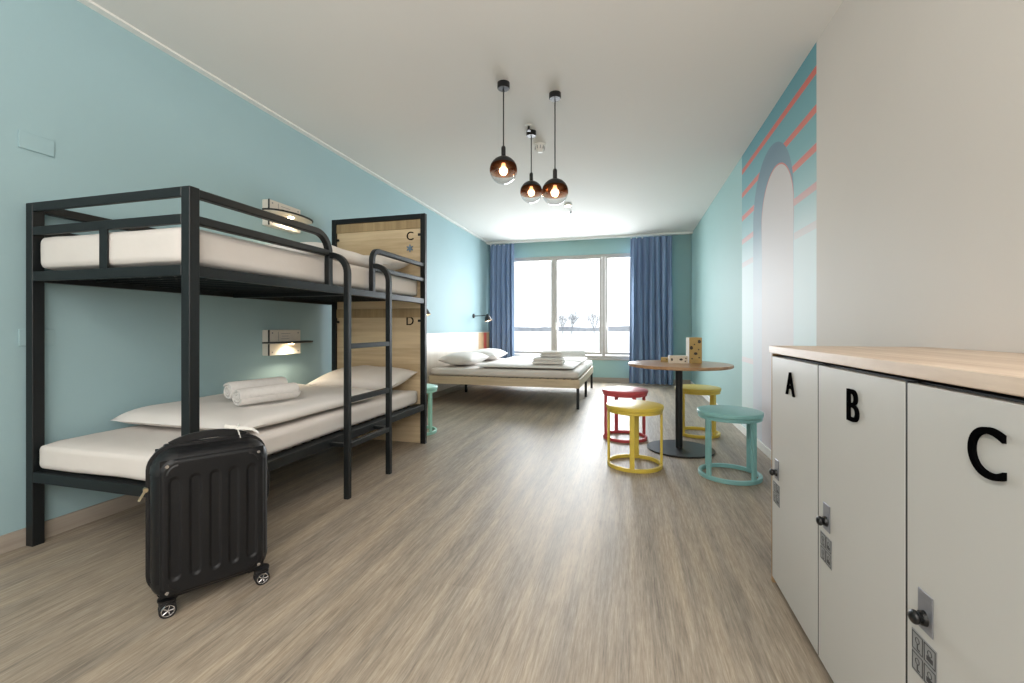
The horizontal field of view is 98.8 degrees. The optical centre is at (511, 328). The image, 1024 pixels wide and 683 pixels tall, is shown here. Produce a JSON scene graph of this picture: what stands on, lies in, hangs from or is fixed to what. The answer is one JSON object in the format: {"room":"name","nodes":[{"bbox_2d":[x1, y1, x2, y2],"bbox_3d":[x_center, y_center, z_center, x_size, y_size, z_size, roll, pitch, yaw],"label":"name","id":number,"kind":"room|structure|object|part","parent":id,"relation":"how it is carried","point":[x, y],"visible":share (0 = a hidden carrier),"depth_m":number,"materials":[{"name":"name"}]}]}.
{"room":"dormitory","nodes":[
{"label":"dormitory","id":0,"kind":"room"},
{"bbox_2d":[0,0,489,535],"bbox_3d":[-1.918,-0.350,3.959,0.100,2.800,11.250,0,0,15],"label":"wall","id":1,"kind":"structure","parent":0,"point":[121,114],"depth_m":2.58,"materials":[{"name":"teal paint"}]},
{"bbox_2d":[18,130,53,156],"bbox_3d":[-2.344,-0.909,2.165,0.009,0.082,0.135,0,0,15],"label":"cover plate","id":2,"kind":"object","parent":1,"relation":"attached to","point":[28,141],"visible":1,"depth_m":2.16,"materials":[{"name":"teal paint"}]},
{"bbox_2d":[18,329,53,345],"bbox_3d":[-2.344,0.045,2.165,0.009,0.080,0.135,0,0,15],"label":"cover plate","id":3,"kind":"object","parent":1,"relation":"attached to","point":[49,333],"visible":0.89,"depth_m":2.19,"materials":[{"name":"teal paint"}]},
{"bbox_2d":[0,384,470,554],"bbox_3d":[-1.876,1.008,3.896,0.014,0.085,10.950,0,0,15],"label":"baseboard","id":4,"kind":"structure","parent":1,"relation":"attached to","point":[14,540],"depth_m":2.33,"materials":[{"name":"grey wood"}]},
{"bbox_2d":[77,0,487,242],"bbox_3d":[-1.859,-1.744,3.891,0.050,0.012,10.950,0,0,15],"label":"trim","id":5,"kind":"structure","parent":1,"relation":"attached to","point":[88,3],"depth_m":3.18,"materials":[{"name":"white paint"}]},
{"bbox_2d":[262,330,312,355],"bbox_3d":[-1.837,0.116,3.637,0.223,0.205,0.496,0,0,15],"label":"light","id":6,"kind":"object","parent":1,"relation":"attached to","point":[274,342],"visible":1,"depth_m":3.58,"materials":[{"name":"brown"}]},
{"bbox_3d":[-1.879,0.116,3.645,0.004,0.201,0.336,0,0,15],"label":"plate","id":7,"kind":"part","parent":6,"relation":"part of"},
{"bbox_2d":[262,340,312,343],"bbox_3d":[-1.802,0.113,3.627,0.150,0.012,0.496,0,0,15],"label":"shelf","id":8,"kind":"object","parent":6,"relation":"attached to","point":[268,341],"depth_m":3.56,"materials":[{"name":"metal"}]},
{"bbox_2d":[262,199,312,233],"bbox_3d":[-1.837,-0.924,3.637,0.223,0.205,0.496,0,0,15],"label":"light","id":9,"kind":"object","parent":1,"relation":"attached to","point":[269,205],"visible":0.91,"depth_m":3.57,"materials":[{"name":"brown"}]},
{"bbox_3d":[-1.879,-0.924,3.645,0.004,0.201,0.336,0,0,15],"label":"plate","id":10,"kind":"part","parent":9,"relation":"part of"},
{"bbox_2d":[262,208,312,222],"bbox_3d":[-1.802,-0.927,3.627,0.150,0.012,0.496,0,0,15],"label":"shelf","id":11,"kind":"object","parent":9,"relation":"attached to","point":[291,215],"depth_m":3.57,"materials":[{"name":"metal"}]},
{"bbox_2d":[427,332,488,394],"bbox_3d":[-0.894,0.511,7.442,0.046,0.878,3.230,0,0,15],"label":"headboard","id":12,"kind":"object","parent":1,"relation":"attached to","point":[439,345],"visible":0.44,"depth_m":6.96,"materials":[{"name":"laminate"}]},
{"bbox_2d":[472,314,491,321],"bbox_3d":[-0.547,-0.198,8.162,0.365,0.155,0.144,0,0,15],"label":"wall lamp","id":13,"kind":"object","parent":1,"relation":"attached to","point":[487,317],"visible":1,"depth_m":8.11,"materials":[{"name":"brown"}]},
{"bbox_3d":[-0.439,-0.191,8.133,0.140,0.142,0.144,0,0,15],"label":"lamp shade","id":14,"kind":"part","parent":13,"relation":"part of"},
{"bbox_2d":[0,382,833,682],"bbox_3d":[0.028,1.100,3.436,4.130,0.100,11.250,0,0,15],"label":"floor","id":15,"kind":"structure","parent":0,"point":[504,546],"depth_m":1.84,"materials":[{"name":"plastic"}]},
{"bbox_2d":[138,423,269,618],"bbox_3d":[-1.211,0.723,1.764,0.450,0.654,0.244,0,0,-42],"label":"suitcase","id":16,"kind":"object","parent":15,"relation":"on","point":[206,499],"visible":1,"depth_m":1.67,"materials":[{"name":"black plastic"}]},
{"bbox_3d":[-1.359,0.612,1.617,0.033,0.044,0.028,0,0,-42],"label":"zip pull","id":17,"kind":"part","parent":16,"relation":"part of","materials":[{"name":"gold metal"}]},
{"bbox_3d":[-1.228,0.444,1.781,0.290,0.061,0.048,0,0,-42],"label":"handle","id":18,"kind":"part","parent":16,"relation":"part of","materials":[{"name":"black plastic"}]},
{"bbox_3d":[-1.099,0.685,1.939,0.048,0.222,0.012,0,0,-42],"label":"handle","id":19,"kind":"part","parent":16,"relation":"part of","materials":[{"name":"black plastic"}]},
{"bbox_2d":[26,185,426,546],"bbox_3d":[-1.500,0.003,3.052,1.148,2.095,2.244,0,0,15],"label":"bunk bed","id":20,"kind":"object","parent":15,"relation":"on","point":[370,327],"visible":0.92,"depth_m":2.42,"materials":[{"name":"black metal"}]},
{"bbox_3d":[-2.317,0.223,2.134,0.047,1.654,0.047,0,0,15],"label":"leg","id":21,"kind":"part","parent":20,"relation":"part of","materials":[{"name":"metal"}]},
{"bbox_3d":[-2.030,-0.468,3.198,0.034,0.041,2.157,0,0,15],"label":"guard rail","id":22,"kind":"part","parent":20,"relation":"part of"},
{"bbox_3d":[-1.851,0.715,1.995,0.925,0.050,0.020,0,0,15],"label":"rail","id":23,"kind":"part","parent":20,"relation":"part of","materials":[{"name":"metal"}]},
{"bbox_3d":[-2.030,-0.583,3.198,0.034,0.042,2.157,0,0,15],"label":"guard rail","id":24,"kind":"part","parent":20,"relation":"part of","materials":[{"name":"metal"}]},
{"bbox_3d":[-1.851,-0.249,1.995,0.925,0.045,0.020,0,0,15],"label":"rail","id":25,"kind":"part","parent":20,"relation":"part of","materials":[{"name":"metal"}]},
{"bbox_3d":[-1.851,-0.468,1.995,0.925,0.041,0.020,0,0,15],"label":"rail","id":26,"kind":"part","parent":20,"relation":"part of","materials":[{"name":"metal"}]},
{"bbox_3d":[-1.851,-0.583,1.995,0.925,0.042,0.020,0,0,15],"label":"rail","id":27,"kind":"part","parent":20,"relation":"part of","materials":[{"name":"metal"}]},
{"bbox_3d":[-2.030,-0.247,3.198,0.040,0.045,2.157,0,0,15],"label":"rail","id":28,"kind":"part","parent":20,"relation":"part of","materials":[{"name":"metal"}]},
{"bbox_3d":[-1.378,0.223,1.882,0.047,1.654,0.047,0,0,15],"label":"leg","id":29,"kind":"part","parent":20,"relation":"part of","materials":[{"name":"metal"}]},
{"bbox_2d":[39,390,417,480],"bbox_3d":[-1.569,0.620,3.047,0.922,0.133,2.186,0,0,15],"label":"mattress","id":30,"kind":"object","parent":20,"relation":"on","point":[125,452],"visible":0.53,"depth_m":2.26,"materials":[{"name":"white fabric"}]},
{"bbox_2d":[110,384,374,430],"bbox_3d":[-1.611,0.489,2.929,0.911,0.110,1.311,0,0,15],"label":"duvet","id":31,"kind":"object","parent":30,"relation":"on","point":[216,411],"visible":0.66,"depth_m":2.46,"materials":[{"name":"white fabric"}]},
{"bbox_2d":[223,377,287,398],"bbox_3d":[-1.594,0.368,2.747,0.094,0.099,0.360,0,0,28],"label":"rolled towel","id":32,"kind":"object","parent":31,"relation":"on","point":[229,387],"visible":0.6,"depth_m":2.67,"materials":[{"name":"fabric"}]},
{"bbox_2d":[232,382,300,405],"bbox_3d":[-1.452,0.389,2.615,0.104,0.096,0.360,0,0,29],"label":"rolled towel","id":33,"kind":"object","parent":31,"relation":"on","point":[251,395],"visible":1,"depth_m":2.57,"materials":[{"name":"fabric"}]},
{"bbox_2d":[306,365,416,390],"bbox_3d":[-1.303,0.436,3.860,0.800,0.201,0.494,0,0,15],"label":"pillow","id":34,"kind":"object","parent":30,"relation":"on","point":[363,376],"visible":0.74,"depth_m":3.70,"materials":[{"name":"white fabric"}]},
{"bbox_2d":[41,227,416,296],"bbox_3d":[-1.569,-0.364,3.048,0.922,0.174,2.181,0,0,15],"label":"mattress","id":35,"kind":"object","parent":20,"relation":"on","point":[153,247],"visible":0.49,"depth_m":2.08,"materials":[{"name":"white fabric"}]},
{"bbox_2d":[264,242,383,267],"bbox_3d":[-1.532,-0.518,3.235,0.879,0.121,0.766,0,0,15],"label":"duvet","id":36,"kind":"object","parent":35,"relation":"on","point":[353,258],"visible":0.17,"depth_m":3.03,"materials":[{"name":"white fabric"}]},
{"bbox_2d":[365,255,408,270],"bbox_3d":[-1.346,-0.553,3.852,0.800,0.193,0.474,0,0,15],"label":"pillow","id":37,"kind":"object","parent":35,"relation":"on","point":[389,263],"visible":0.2,"depth_m":3.70,"materials":[{"name":"white fabric"}]},
{"bbox_3d":[-1.263,-0.468,2.317,0.038,0.038,0.853,0,0,15],"label":"guard rail","id":38,"kind":"part","parent":20,"relation":"part of","materials":[{"name":"metal"}]},
{"bbox_3d":[-1.258,-0.436,2.335,0.038,0.333,0.891,0,0,15],"label":"guard rail","id":39,"kind":"part","parent":20,"relation":"part of","materials":[{"name":"metal"}]},
{"bbox_3d":[-1.094,-0.247,2.946,0.040,0.045,2.157,0,0,15],"label":"rail","id":40,"kind":"part","parent":20,"relation":"part of","materials":[{"name":"metal"}]},
{"bbox_3d":[-1.714,0.003,4.251,0.047,2.095,0.040,0,0,15],"label":"leg","id":41,"kind":"part","parent":20,"relation":"part of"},
{"bbox_3d":[-1.094,0.716,2.946,0.040,0.052,2.157,0,0,15],"label":"rail","id":42,"kind":"part","parent":20,"relation":"part of","materials":[{"name":"metal"}]},
{"bbox_3d":[-1.258,0.432,4.138,0.892,1.234,0.020,0,0,15],"label":"head panel","id":43,"kind":"part","parent":20,"relation":"part of","materials":[{"name":"brown wood"}]},
{"bbox_3d":[-1.258,-0.593,4.138,0.892,0.815,0.020,0,0,15],"label":"head panel","id":44,"kind":"part","parent":20,"relation":"part of","materials":[{"name":"brown wood"}]},
{"bbox_3d":[-0.920,-0.431,3.591,0.036,0.322,0.823,0,0,15],"label":"guard rail","id":45,"kind":"part","parent":20,"relation":"part of","materials":[{"name":"metal"}]},
{"bbox_3d":[-0.916,-0.440,3.608,0.036,0.036,0.787,0,0,15],"label":"guard rail","id":46,"kind":"part","parent":20,"relation":"part of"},
{"bbox_3d":[-0.807,0.003,4.007,0.047,2.095,0.040,0,0,15],"label":"leg","id":47,"kind":"part","parent":20,"relation":"part of","materials":[{"name":"metal"}]},
{"bbox_2d":[427,384,437,435],"bbox_3d":[-0.967,0.816,4.433,0.428,0.468,0.428,0,0,33],"label":"round stool","id":48,"kind":"object","parent":15,"relation":"on","point":[431,388],"visible":0.37,"depth_m":4.33,"materials":[{"name":"green paint"}]},
{"bbox_3d":[-0.862,0.829,4.598,0.034,0.384,0.018,0,0,33],"label":"leg","id":49,"kind":"part","parent":48,"relation":"part of","materials":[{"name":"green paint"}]},
{"bbox_3d":[-0.802,0.829,4.327,0.018,0.384,0.034,0,0,33],"label":"leg","id":50,"kind":"part","parent":48,"relation":"part of","materials":[{"name":"green paint"}]},
{"bbox_3d":[-0.967,0.598,4.433,0.428,0.032,0.428,0,0,33],"label":"seat","id":51,"kind":"part","parent":48,"relation":"part of","materials":[{"name":"green paint"}]},
{"bbox_2d":[429,366,592,409],"bbox_3d":[0.131,0.858,6.970,2.115,0.385,2.190,0,0,15],"label":"double bed","id":52,"kind":"object","parent":15,"relation":"on","point":[577,383],"visible":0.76,"depth_m":5.93,"materials":[{"name":"brown wood"}]},
{"bbox_2d":[431,363,586,378],"bbox_3d":[-0.009,0.609,6.447,2.097,0.112,1.092,0,0,15],"label":"mattress","id":53,"kind":"object","parent":52,"relation":"on","point":[576,372],"visible":0.82,"depth_m":5.95,"materials":[{"name":"white fabric"}]},
{"bbox_2d":[437,352,488,364],"bbox_3d":[-0.714,0.451,6.591,0.520,0.197,0.840,0,0,15],"label":"pillow","id":54,"kind":"object","parent":53,"relation":"on","point":[458,358],"visible":1,"depth_m":6.27,"materials":[{"name":"white fabric"}]},
{"bbox_2d":[478,360,580,368],"bbox_3d":[0.279,0.513,6.371,1.339,0.060,1.043,0,0,15],"label":"duvet","id":55,"kind":"object","parent":53,"relation":"on","point":[499,363],"visible":0.9,"depth_m":5.98,"materials":[{"name":"white fabric"}]},
{"bbox_2d":[532,356,564,364],"bbox_3d":[0.505,0.437,5.995,0.424,0.097,0.306,0,0,12],"label":"folded towel","id":56,"kind":"object","parent":55,"relation":"on","point":[537,360],"visible":0.95,"depth_m":5.86,"materials":[{"name":"fabric"}]},
{"bbox_2d":[540,351,562,356],"bbox_3d":[0.536,0.349,5.997,0.304,0.083,0.226,0,0,4],"label":"folded towel","id":57,"kind":"object","parent":56,"relation":"on","point":[543,353],"visible":1,"depth_m":5.89,"materials":[{"name":"fabric"}]},
{"bbox_2d":[479,358,592,370],"bbox_3d":[0.274,0.609,7.502,2.098,0.114,1.072,0,0,15],"label":"mattress","id":58,"kind":"object","parent":52,"relation":"on","point":[587,363],"visible":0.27,"depth_m":7.33,"materials":[{"name":"white fabric"}]},
{"bbox_2d":[471,348,506,359],"bbox_3d":[-0.428,0.450,7.653,0.520,0.192,0.840,0,0,15],"label":"pillow","id":59,"kind":"object","parent":58,"relation":"on","point":[492,353],"visible":0.73,"depth_m":7.39,"materials":[{"name":"white fabric"}]},
{"bbox_2d":[502,356,586,361],"bbox_3d":[0.556,0.513,7.410,1.344,0.059,1.014,0,0,15],"label":"duvet","id":60,"kind":"object","parent":58,"relation":"on","point":[577,359],"visible":0.48,"depth_m":7.15,"materials":[{"name":"white fabric"}]},
{"bbox_2d":[562,351,584,356],"bbox_3d":[0.898,0.405,6.920,0.500,0.100,0.109,0,0,1],"label":"rolled towel","id":61,"kind":"object","parent":60,"relation":"on","point":[564,353],"visible":0.7,"depth_m":6.87,"materials":[{"name":"fabric"}]},
{"bbox_3d":[0.855,0.912,5.691,0.036,0.275,0.036,0,0,15],"label":"leg","id":62,"kind":"part","parent":52,"relation":"part of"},
{"bbox_3d":[1.129,0.930,6.712,0.036,0.240,0.036,0,0,15],"label":"leg","id":63,"kind":"part","parent":52,"relation":"part of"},
{"bbox_3d":[1.400,0.912,7.719,0.036,0.275,0.036,0,0,15],"label":"leg","id":64,"kind":"part","parent":52,"relation":"part of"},
{"bbox_2d":[602,386,647,442],"bbox_3d":[1.084,0.816,4.213,0.428,0.468,0.428,0,0,-11],"label":"round stool","id":65,"kind":"object","parent":15,"relation":"on","point":[612,391],"visible":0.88,"depth_m":4.16,"materials":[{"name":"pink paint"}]},
{"bbox_3d":[0.891,0.829,4.177,0.018,0.384,0.034,0,0,-11],"label":"leg","id":66,"kind":"part","parent":65,"relation":"part of","materials":[{"name":"pink paint"}]},
{"bbox_3d":[1.048,0.829,4.406,0.034,0.384,0.018,0,0,-11],"label":"leg","id":67,"kind":"part","parent":65,"relation":"part of","materials":[{"name":"pink paint"}]},
{"bbox_3d":[1.084,0.598,4.213,0.428,0.032,0.428,0,0,-11],"label":"seat","id":68,"kind":"part","parent":65,"relation":"part of","materials":[{"name":"pink paint"}]},
{"bbox_3d":[1.276,0.829,4.249,0.018,0.384,0.034,0,0,-11],"label":"leg","id":69,"kind":"part","parent":65,"relation":"part of","materials":[{"name":"pink paint"}]},
{"bbox_2d":[606,400,663,473],"bbox_3d":[0.943,0.816,3.376,0.428,0.468,0.428,0,0,21],"label":"round stool","id":70,"kind":"object","parent":15,"relation":"on","point":[634,409],"visible":1,"depth_m":3.29,"materials":[{"name":"yellow paint"}]},
{"bbox_3d":[0.759,0.829,3.445,0.018,0.384,0.034,0,0,21],"label":"leg","id":71,"kind":"part","parent":70,"relation":"part of","materials":[{"name":"yellow paint"}]},
{"bbox_3d":[0.874,0.829,3.193,0.034,0.384,0.018,0,0,21],"label":"leg","id":72,"kind":"part","parent":70,"relation":"part of","materials":[{"name":"yellow paint"}]},
{"bbox_3d":[0.943,0.598,3.376,0.428,0.032,0.428,0,0,21],"label":"seat","id":73,"kind":"part","parent":70,"relation":"part of","materials":[{"name":"yellow paint"}]},
{"bbox_3d":[1.012,0.829,3.559,0.034,0.384,0.018,0,0,21],"label":"leg","id":74,"kind":"part","parent":70,"relation":"part of","materials":[{"name":"yellow paint"}]},
{"bbox_3d":[1.126,0.829,3.307,0.018,0.384,0.034,0,0,21],"label":"leg","id":75,"kind":"part","parent":70,"relation":"part of","materials":[{"name":"yellow paint"}]},
{"bbox_2d":[628,360,733,458],"bbox_3d":[1.454,0.678,3.824,0.856,0.744,0.856,0,0,15],"label":"round table","id":76,"kind":"object","parent":15,"relation":"on","point":[678,448],"visible":0.91,"depth_m":3.79,"materials":[{"name":"brown wood"}]},
{"bbox_2d":[661,357,667,361],"bbox_3d":[1.419,0.285,4.029,0.100,0.040,0.071,0,0,21],"label":"flat box","id":77,"kind":"object","parent":76,"relation":"on","point":[663,359],"visible":0.53,"depth_m":4.00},
{"bbox_2d":[668,355,687,363],"bbox_3d":[1.455,0.273,3.854,0.150,0.065,0.091,0,0,12],"label":"box","id":78,"kind":"object","parent":76,"relation":"on","point":[682,359],"visible":1,"depth_m":3.81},
{"bbox_3d":[1.461,1.044,3.811,0.556,0.013,0.556,0,0,15],"label":"foot plate","id":79,"kind":"part","parent":76,"relation":"part of","materials":[{"name":"metal"}]},
{"bbox_2d":[686,337,701,362],"bbox_3d":[1.605,0.193,3.875,0.106,0.225,0.111,0,0,8],"label":"carton","id":80,"kind":"object","parent":76,"relation":"on","point":[693,344],"visible":0.98,"depth_m":3.82,"materials":[{"name":"cardboard"}]},
{"bbox_2d":[683,384,720,438],"bbox_3d":[1.848,0.816,4.370,0.428,0.468,0.428,0,0,-25],"label":"round stool","id":81,"kind":"object","parent":15,"relation":"on","point":[692,389],"visible":0.7,"depth_m":4.23,"materials":[{"name":"yellow paint"}]},
{"bbox_3d":[1.670,0.829,4.287,0.018,0.384,0.034,0,0,-25],"label":"leg","id":82,"kind":"part","parent":81,"relation":"part of","materials":[{"name":"yellow paint"}]},
{"bbox_3d":[1.848,0.598,4.370,0.428,0.032,0.428,0,0,-25],"label":"seat","id":83,"kind":"part","parent":81,"relation":"part of","materials":[{"name":"yellow paint"}]},
{"bbox_3d":[1.931,0.829,4.193,0.034,0.384,0.018,0,0,-25],"label":"leg","id":84,"kind":"part","parent":81,"relation":"part of","materials":[{"name":"yellow paint"}]},
{"bbox_2d":[697,405,763,485],"bbox_3d":[1.551,0.816,3.130,0.428,0.468,0.428,0,0,-23],"label":"round stool","id":85,"kind":"object","parent":15,"relation":"on","point":[750,417],"visible":1,"depth_m":3.04,"materials":[{"name":"teal paint"}]},
{"bbox_3d":[1.475,0.829,3.311,0.034,0.384,0.018,0,0,-23],"label":"leg","id":86,"kind":"part","parent":85,"relation":"part of","materials":[{"name":"teal paint"}]},
{"bbox_3d":[1.370,0.829,3.054,0.018,0.384,0.034,0,0,-23],"label":"leg","id":87,"kind":"part","parent":85,"relation":"part of","materials":[{"name":"teal paint"}]},
{"bbox_3d":[1.551,0.598,3.130,0.428,0.032,0.428,0,0,-23],"label":"seat","id":88,"kind":"part","parent":85,"relation":"part of","materials":[{"name":"teal paint"}]},
{"bbox_3d":[1.732,0.829,3.205,0.018,0.384,0.034,0,0,-23],"label":"leg","id":89,"kind":"part","parent":85,"relation":"part of","materials":[{"name":"teal paint"}]},
{"bbox_3d":[1.626,0.829,2.949,0.034,0.384,0.018,0,0,-23],"label":"leg","id":90,"kind":"part","parent":85,"relation":"part of","materials":[{"name":"teal paint"}]},
{"bbox_2d":[769,353,836,653],"bbox_3d":[1.254,0.577,1.538,0.545,0.947,0.477,0,0,15],"label":"locker","id":91,"kind":"object","parent":15,"relation":"on","point":[793,472],"visible":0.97,"depth_m":1.56,"materials":[{"name":"white wood"}]},
{"bbox_3d":[1.044,0.576,1.757,0.025,0.030,0.030,0,0,15],"label":"lock knob","id":92,"kind":"part","parent":91,"relation":"part of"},
{"bbox_3d":[1.057,0.564,1.752,0.002,0.079,0.045,0,0,15],"label":"lock plate","id":93,"kind":"part","parent":91,"relation":"part of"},
{"bbox_3d":[1.328,0.577,1.756,0.515,0.947,0.018,0,0,15],"label":"panel","id":94,"kind":"part","parent":91,"relation":"part of","materials":[{"name":"brown wood"}]},
{"bbox_3d":[1.024,0.569,1.591,0.019,0.907,0.453,0,0,15],"label":"door","id":95,"kind":"part","parent":91,"relation":"part of","materials":[{"name":"white laminate"}]},
{"bbox_2d":[816,364,933,682],"bbox_3d":[1.133,0.581,1.089,0.545,0.938,0.453,0,0,15],"label":"locker","id":96,"kind":"object","parent":15,"relation":"on","point":[861,520],"visible":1,"depth_m":1.11,"materials":[{"name":"white laminate"}]},
{"bbox_3d":[0.924,0.576,1.313,0.025,0.030,0.030,0,0,15],"label":"lock knob","id":97,"kind":"part","parent":96,"relation":"part of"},
{"bbox_3d":[0.937,0.564,1.308,0.002,0.079,0.045,0,0,15],"label":"lock plate","id":98,"kind":"part","parent":96,"relation":"part of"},
{"bbox_2d":[907,381,1023,682],"bbox_3d":[1.015,0.581,0.651,0.545,0.938,0.453,0,0,15],"label":"locker","id":99,"kind":"object","parent":15,"relation":"on","point":[965,445],"visible":1,"depth_m":0.77,"materials":[{"name":"white laminate"}]},
{"bbox_2d":[769,346,1023,396],"bbox_3d":[1.146,0.087,1.065,0.538,0.030,1.452,0,0,15],"label":"countertop","id":100,"kind":"structure","parent":99,"relation":"on","point":[993,371],"depth_m":0.98,"materials":[{"name":"brown wood"}]},
{"bbox_3d":[0.807,0.576,0.876,0.025,0.030,0.030,0,0,15],"label":"lock knob","id":101,"kind":"part","parent":99,"relation":"part of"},
{"bbox_3d":[0.820,0.564,0.871,0.002,0.079,0.045,0,0,15],"label":"lock plate","id":102,"kind":"part","parent":99,"relation":"part of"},
{"bbox_2d":[91,0,842,244],"bbox_3d":[0.028,-1.800,3.436,4.130,0.100,11.250,0,0,15],"label":"ceiling","id":103,"kind":"structure","parent":0,"point":[661,101],"depth_m":3.15,"materials":[{"name":"paint"}]},
{"bbox_2d":[490,80,516,184],"bbox_3d":[-0.061,-1.390,3.133,0.196,0.720,0.196,0,0,15],"label":"pendant lamp","id":104,"kind":"object","parent":103,"relation":"hanging from","point":[503,165],"visible":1,"depth_m":3.11,"materials":[{"name":"glass"}]},
{"bbox_3d":[-0.061,-1.503,3.133,0.009,0.414,0.009,0,0,15],"label":"cord","id":105,"kind":"part","parent":104,"relation":"part of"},
{"bbox_3d":[-0.061,-1.136,3.133,0.060,0.084,0.060,0,0,15],"label":"bulb","id":106,"kind":"part","parent":104,"relation":"part of","materials":[{"name":"white"}]},
{"bbox_2d":[525,124,531,131],"bbox_3d":[0.144,-1.727,3.792,0.064,0.046,0.064,0,0,15],"label":"sprinkler","id":107,"kind":"object","parent":103,"relation":"attached to","point":[528,126],"visible":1,"depth_m":3.78,"materials":[{"name":"white paint"}]},
{"bbox_2d":[520,129,541,199],"bbox_3d":[0.171,-1.432,3.904,0.196,0.636,0.196,0,0,15],"label":"pendant lamp","id":108,"kind":"object","parent":103,"relation":"hanging from","point":[531,188],"visible":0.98,"depth_m":3.88,"materials":[{"name":"glass"}]},
{"bbox_3d":[0.171,-1.545,3.904,0.009,0.330,0.009,0,0,15],"label":"cord","id":109,"kind":"part","parent":108,"relation":"part of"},
{"bbox_3d":[0.171,-1.220,3.904,0.060,0.084,0.060,0,0,15],"label":"bulb","id":110,"kind":"part","parent":108,"relation":"part of","materials":[{"name":"white"}]},
{"bbox_2d":[534,142,545,152],"bbox_3d":[0.265,-1.712,4.185,0.112,0.075,0.112,0,0,15],"label":"smoke detector","id":111,"kind":"object","parent":103,"relation":"attached to","point":[539,146],"visible":1,"depth_m":4.15,"materials":[{"name":"white paint"}]},
{"bbox_2d":[542,90,567,205],"bbox_3d":[0.320,-1.334,3.272,0.196,0.832,0.196,0,0,15],"label":"pendant lamp","id":112,"kind":"object","parent":103,"relation":"hanging from","point":[555,187],"visible":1,"depth_m":3.25,"materials":[{"name":"glass"}]},
{"bbox_3d":[0.320,-1.447,3.272,0.009,0.526,0.009,0,0,15],"label":"cord","id":113,"kind":"part","parent":112,"relation":"part of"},
{"bbox_3d":[0.320,-1.024,3.272,0.060,0.084,0.060,0,0,15],"label":"bulb","id":114,"kind":"part","parent":112,"relation":"part of","materials":[{"name":"white"}]},
{"bbox_2d":[486,231,692,244],"bbox_3d":[1.384,-1.735,8.482,3.928,0.030,0.100,0,0,15],"label":"track","id":115,"kind":"object","parent":103,"relation":"attached to","point":[691,232],"visible":0.99,"depth_m":8.41,"materials":[{"name":"metal"}]},
{"bbox_2d":[490,243,514,357],"bbox_3d":[-0.200,-0.345,8.883,0.522,2.750,0.154,0,0,15],"label":"curtain","id":116,"kind":"object","parent":115,"relation":"hanging from","point":[502,296],"visible":0.77,"depth_m":8.88,"materials":[{"name":"blue fabric"}]},
{"bbox_2d":[629,234,672,384],"bbox_3d":[2.579,-0.345,8.144,0.782,2.750,0.164,0,0,15],"label":"curtain","id":117,"kind":"object","parent":115,"relation":"hanging from","point":[651,289],"visible":0.96,"depth_m":8.14,"materials":[{"name":"blue fabric"}]},
{"bbox_2d":[493,234,690,379],"bbox_3d":[1.462,-0.350,8.771,4.130,2.800,0.200,0,0,15],"label":"wall","id":118,"kind":"structure","parent":0,"point":[681,244],"depth_m":8.47,"materials":[{"name":"teal paint"}]},
{"bbox_2d":[514,253,629,358],"bbox_3d":[1.335,-0.430,8.724,2.930,2.040,0.137,0,0,15],"label":"window","id":119,"kind":"structure","parent":118,"relation":"in","point":[603,258],"depth_m":8.62,"materials":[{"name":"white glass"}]},
{"bbox_3d":[0.420,-0.450,8.988,0.875,1.920,0.082,0,0,15],"label":"sash","id":120,"kind":"part","parent":119,"relation":"part of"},
{"bbox_3d":[1.321,-0.450,8.746,0.922,1.920,0.082,0,0,15],"label":"sash","id":121,"kind":"part","parent":119,"relation":"part of","materials":[{"name":"glass"}]},
{"bbox_3d":[2.257,-0.450,8.494,0.880,1.920,0.082,0,0,15],"label":"sash","id":122,"kind":"part","parent":119,"relation":"part of","materials":[{"name":"glass"}]},
{"bbox_2d":[586,358,628,360],"bbox_3d":[1.327,0.605,8.694,2.930,0.030,0.042,0,0,15],"label":"window sill","id":123,"kind":"structure","parent":118,"relation":"attached to","point":[587,358],"depth_m":8.56,"materials":[{"name":"white"}]},
{"bbox_2d":[586,377,690,383],"bbox_3d":[1.434,1.005,8.668,3.902,0.090,0.014,0,0,15],"label":"baseboard","id":124,"kind":"structure","parent":118,"relation":"attached to","point":[595,379],"depth_m":8.51,"materials":[{"name":"grey wood"}]},
{"bbox_2d":[691,0,1023,448],"bbox_3d":[1.974,-0.350,2.913,0.100,2.800,11.250,0,0,15],"label":"wall","id":125,"kind":"structure","parent":0,"point":[879,201],"depth_m":2.02,"materials":[{"name":"grey paint"}]},
{"bbox_2d":[691,381,770,458],"bbox_3d":[1.906,1.015,2.879,0.014,0.070,10.950,0,0,15],"label":"baseboard","id":126,"kind":"structure","parent":125,"relation":"attached to","point":[760,445],"depth_m":3.87,"materials":[{"name":"white paint"}]},
{"label":"outside","id":127,"kind":"structure","parent":0,"visible":0},
{"bbox_2d":[514,331,629,355],"bbox_3d":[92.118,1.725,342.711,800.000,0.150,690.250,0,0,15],"label":"ground","id":128,"kind":"structure","parent":127,"point":[587,341],"depth_m":54.88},
{"bbox_2d":[558,314,567,333],"bbox_3d":[16.014,-1.522,138.729,4.715,6.344,4.912,0,0,15],"label":"bare tree","id":129,"kind":"object","parent":128,"relation":"on","point":[559,320],"visible":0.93,"depth_m":138.40,"materials":[{"name":"plant"}]},
{"bbox_2d":[514,326,629,330],"bbox_3d":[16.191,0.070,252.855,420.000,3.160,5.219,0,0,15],"label":"hedge","id":130,"kind":"object","parent":128,"relation":"on","point":[619,328],"visible":0.1,"depth_m":247.02,"materials":[{"name":"plant"}]},
{"bbox_2d":[568,312,577,333],"bbox_3d":[18.548,-1.941,133.080,3.884,7.182,6.010,0,0,15],"label":"bare tree","id":131,"kind":"object","parent":128,"relation":"on","point":[575,317],"visible":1,"depth_m":132.71,"materials":[{"name":"plant"}]},
{"bbox_2d":[585,310,598,329],"bbox_3d":[24.871,-2.005,133.313,5.703,7.309,6.114,0,0,15],"label":"bare tree","id":132,"kind":"object","parent":128,"relation":"on","point":[593,319],"visible":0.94,"depth_m":133.36,"materials":[{"name":"plant"}]}
]}

